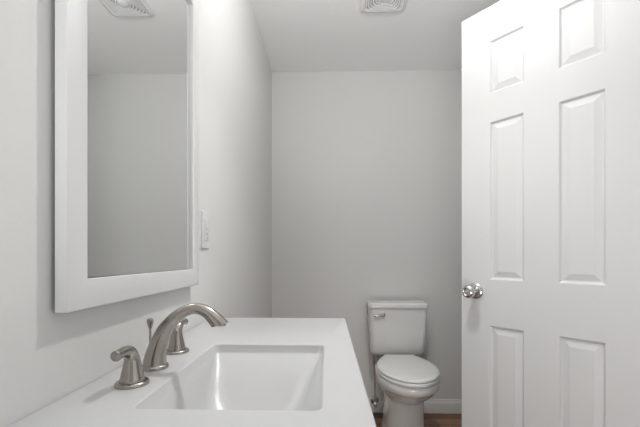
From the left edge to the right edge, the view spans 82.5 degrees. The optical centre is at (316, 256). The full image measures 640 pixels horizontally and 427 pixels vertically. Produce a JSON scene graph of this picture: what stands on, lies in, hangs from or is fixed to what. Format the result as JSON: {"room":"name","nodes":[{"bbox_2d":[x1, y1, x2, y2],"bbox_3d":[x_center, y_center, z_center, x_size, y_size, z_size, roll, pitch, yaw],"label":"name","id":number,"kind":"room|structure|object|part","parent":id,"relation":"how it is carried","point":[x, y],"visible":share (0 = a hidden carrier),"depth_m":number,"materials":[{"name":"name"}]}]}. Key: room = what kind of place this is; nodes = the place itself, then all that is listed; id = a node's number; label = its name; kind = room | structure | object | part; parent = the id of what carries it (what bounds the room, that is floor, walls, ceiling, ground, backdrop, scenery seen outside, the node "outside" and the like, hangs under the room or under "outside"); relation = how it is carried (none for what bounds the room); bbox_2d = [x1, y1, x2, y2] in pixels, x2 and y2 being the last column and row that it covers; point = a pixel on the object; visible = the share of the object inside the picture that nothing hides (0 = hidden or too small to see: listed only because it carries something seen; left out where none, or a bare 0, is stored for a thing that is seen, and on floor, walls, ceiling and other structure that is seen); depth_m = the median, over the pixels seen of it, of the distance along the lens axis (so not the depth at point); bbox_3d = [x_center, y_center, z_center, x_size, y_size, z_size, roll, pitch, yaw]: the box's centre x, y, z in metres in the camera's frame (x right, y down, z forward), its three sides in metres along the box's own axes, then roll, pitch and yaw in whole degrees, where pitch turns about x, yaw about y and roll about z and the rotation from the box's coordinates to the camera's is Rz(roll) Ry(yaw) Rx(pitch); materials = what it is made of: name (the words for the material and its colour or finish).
{"room":"bathroom","nodes":[
{"label":"bathroom","id":0,"kind":"room"},
{"bbox_2d":[0,0,271,426],"bbox_3d":[-0.409,-0.107,0.762,0.100,2.325,3.500,0,0,2],"label":"wall","id":1,"kind":"structure","parent":0,"point":[46,355],"depth_m":0.59,"materials":[{"name":"white paint"}]},
{"bbox_2d":[55,0,198,312],"bbox_3d":[-0.347,-0.321,0.760,0.023,0.796,0.518,0,0,2],"label":"mirror","id":2,"kind":"object","parent":1,"relation":"attached to","point":[127,71],"visible":1,"depth_m":0.66,"materials":[{"name":"white mirror"}]},
{"bbox_3d":[-0.346,-0.321,0.760,0.004,0.706,0.428,0,0,2],"label":"glass","id":3,"kind":"part","parent":2,"relation":"part of","materials":[{"name":"white mirror"}]},
{"bbox_2d":[201,210,209,248],"bbox_3d":[-0.343,-0.084,1.132,0.010,0.115,0.070,0,0,2],"label":"wall outlet","id":4,"kind":"object","parent":1,"relation":"attached to","point":[205,216],"visible":1,"depth_m":1.12,"materials":[{"name":"white plastic"}]},
{"bbox_2d":[205,219,208,240],"bbox_3d":[-0.342,-0.084,1.132,0.004,0.067,0.033,0,0,2],"label":"receptacle","id":5,"kind":"object","parent":4,"relation":"attached to","point":[206,220],"depth_m":1.13,"materials":[{"name":"grey plastic"}]},
{"bbox_2d":[272,70,461,398],"bbox_3d":[0.370,-0.107,2.541,1.558,2.325,0.100,0,0,2],"label":"wall","id":6,"kind":"structure","parent":0,"point":[367,165],"depth_m":2.49,"materials":[{"name":"white paint"}]},
{"bbox_2d":[370,396,378,406],"bbox_3d":[0.390,0.967,2.443,0.056,0.062,0.093,0,0,2],"label":"shutoff valve","id":7,"kind":"object","parent":6,"relation":"attached to","point":[373,399],"visible":0.99,"depth_m":2.44,"materials":[{"name":"silver metal"}]},
{"bbox_2d":[373,355,375,397],"bbox_3d":[0.381,0.783,2.413,0.014,0.306,0.058,0,0,23],"label":"supply hose","id":8,"kind":"object","parent":7,"relation":"attached to","point":[373,355],"visible":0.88,"depth_m":2.42,"materials":[{"name":"beige"}]},
{"bbox_2d":[368,398,461,413],"bbox_3d":[0.368,1.010,2.484,1.358,0.091,0.014,0,0,2],"label":"baseboard","id":9,"kind":"structure","parent":6,"relation":"attached to","point":[431,405],"depth_m":2.46,"materials":[{"name":"white wood"}]},
{"bbox_2d":[250,0,500,71],"bbox_3d":[0.321,-1.310,0.791,1.558,0.080,3.600,0,0,2],"label":"ceiling","id":10,"kind":"structure","parent":0,"point":[296,35],"depth_m":2.08,"materials":[{"name":"white paint"}]},
{"bbox_2d":[359,0,407,12],"bbox_3d":[0.333,-1.262,1.776,0.236,0.017,0.236,0,0,2],"label":"exhaust fan","id":11,"kind":"object","parent":10,"relation":"attached to","point":[366,6],"visible":1,"depth_m":1.83,"materials":[{"name":"white plastic"}]},
{"bbox_2d":[373,413,461,426],"bbox_3d":[1.065,1.095,0.571,3.058,0.080,4.000,0,0,2],"label":"floor","id":12,"kind":"structure","parent":0,"point":[430,419],"depth_m":2.37,"materials":[{"name":"brown wood"}]},
{"bbox_2d":[366,300,439,426],"bbox_3d":[0.504,0.671,2.125,0.374,0.768,0.700,0,0,3],"label":"toilet","id":13,"kind":"object","parent":12,"relation":"on","point":[396,328],"visible":1,"depth_m":2.15,"materials":[{"name":"white ceramic"}]},
{"bbox_3d":[0.516,0.475,2.373,0.362,0.312,0.190,0,0,3],"label":"tank","id":14,"kind":"part","parent":13,"relation":"part of","materials":[{"name":"white ceramic"}]},
{"bbox_3d":[0.516,0.304,2.370,0.374,0.034,0.209,0,0,3],"label":"tank lid","id":15,"kind":"part","parent":13,"relation":"part of","materials":[{"name":"white ceramic"}]},
{"bbox_3d":[0.502,0.847,2.085,0.332,0.416,0.604,0,0,3],"label":"bowl","id":16,"kind":"part","parent":13,"relation":"part of","materials":[{"name":"white ceramic"}]},
{"bbox_3d":[0.499,0.630,2.020,0.332,0.019,0.490,0,0,3],"label":"seat","id":17,"kind":"part","parent":13,"relation":"part of","materials":[{"name":"white plastic"}]},
{"bbox_3d":[0.499,0.608,2.020,0.330,0.023,0.488,0,0,3],"label":"seat lid","id":18,"kind":"part","parent":13,"relation":"part of","materials":[{"name":"white plastic"}]},
{"bbox_3d":[-0.136,0.644,0.659,0.446,0.822,1.060,0,0,2],"label":"vanity cabinet","id":19,"kind":"object","parent":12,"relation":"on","visible":0},
{"bbox_2d":[8,318,375,426],"bbox_3d":[-0.142,0.267,0.659,0.439,0.134,1.090,0,0,2],"label":"sink","id":20,"kind":"object","parent":19,"relation":"in","point":[244,372],"visible":0.92,"depth_m":0.69,"materials":[{"name":"white ceramic"}]},
{"bbox_2d":[110,303,227,389],"bbox_3d":[-0.241,0.141,0.670,0.165,0.118,0.288,0,0,2],"label":"faucet","id":21,"kind":"object","parent":20,"relation":"on","point":[170,329],"visible":1,"depth_m":0.65,"materials":[{"name":"silver metal"}]},
{"bbox_3d":[-0.291,0.164,0.560,0.036,0.058,0.065,0,0,2],"label":"handle","id":22,"kind":"part","parent":21,"relation":"part of","materials":[{"name":"silver metal"}]},
{"bbox_3d":[-0.291,0.196,0.574,0.051,0.008,0.051,0,0,2],"label":"handle","id":23,"kind":"part","parent":21,"relation":"part of","materials":[{"name":"silver metal"}]},
{"bbox_3d":[-0.317,0.166,0.694,0.004,0.068,0.004,0,0,2],"label":"lift rod","id":24,"kind":"part","parent":21,"relation":"part of","materials":[{"name":"silver metal"}]},
{"bbox_3d":[-0.317,0.126,0.694,0.012,0.020,0.012,0,0,2],"label":"rod knob","id":25,"kind":"part","parent":21,"relation":"part of","materials":[{"name":"silver metal"}]},
{"bbox_3d":[-0.293,0.196,0.659,0.048,0.008,0.048,0,0,2],"label":"spout","id":26,"kind":"part","parent":21,"relation":"part of","materials":[{"name":"silver metal"}]},
{"bbox_3d":[-0.295,0.164,0.783,0.036,0.058,0.065,0,0,2],"label":"handle","id":27,"kind":"part","parent":21,"relation":"part of","materials":[{"name":"silver metal"}]},
{"bbox_3d":[-0.295,0.196,0.768,0.051,0.008,0.051,0,0,2],"label":"handle","id":28,"kind":"part","parent":21,"relation":"part of","materials":[{"name":"silver metal"}]},
{"bbox_3d":[-0.236,0.139,0.658,0.154,0.114,0.041,0,0,2],"label":"spout","id":29,"kind":"part","parent":21,"relation":"part of","materials":[{"name":"silver metal"}]},
{"bbox_2d":[133,344,324,410],"bbox_3d":[-0.115,0.264,0.657,0.256,0.127,0.362,0,0,2],"label":"basin","id":30,"kind":"object","parent":20,"relation":"in","point":[217,377],"depth_m":0.75,"materials":[{"name":"white ceramic"}]},
{"bbox_3d":[1.042,0.005,0.740,0.114,2.100,0.767,0,0,2],"label":"trim","id":31,"kind":"structure","parent":0,"visible":0},
{"bbox_2d":[462,0,639,426],"bbox_3d":[0.801,0.033,1.292,0.168,2.025,0.606,0,0,-37],"label":"door","id":32,"kind":"structure","parent":31,"relation":"attached to","point":[551,88],"depth_m":1.25,"materials":[{"name":"white paint"}]},
{"bbox_3d":[0.613,0.137,1.453,0.062,0.052,0.052,0,0,-37],"label":"knob","id":33,"kind":"part","parent":32,"relation":"part of","materials":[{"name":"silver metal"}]}
]}

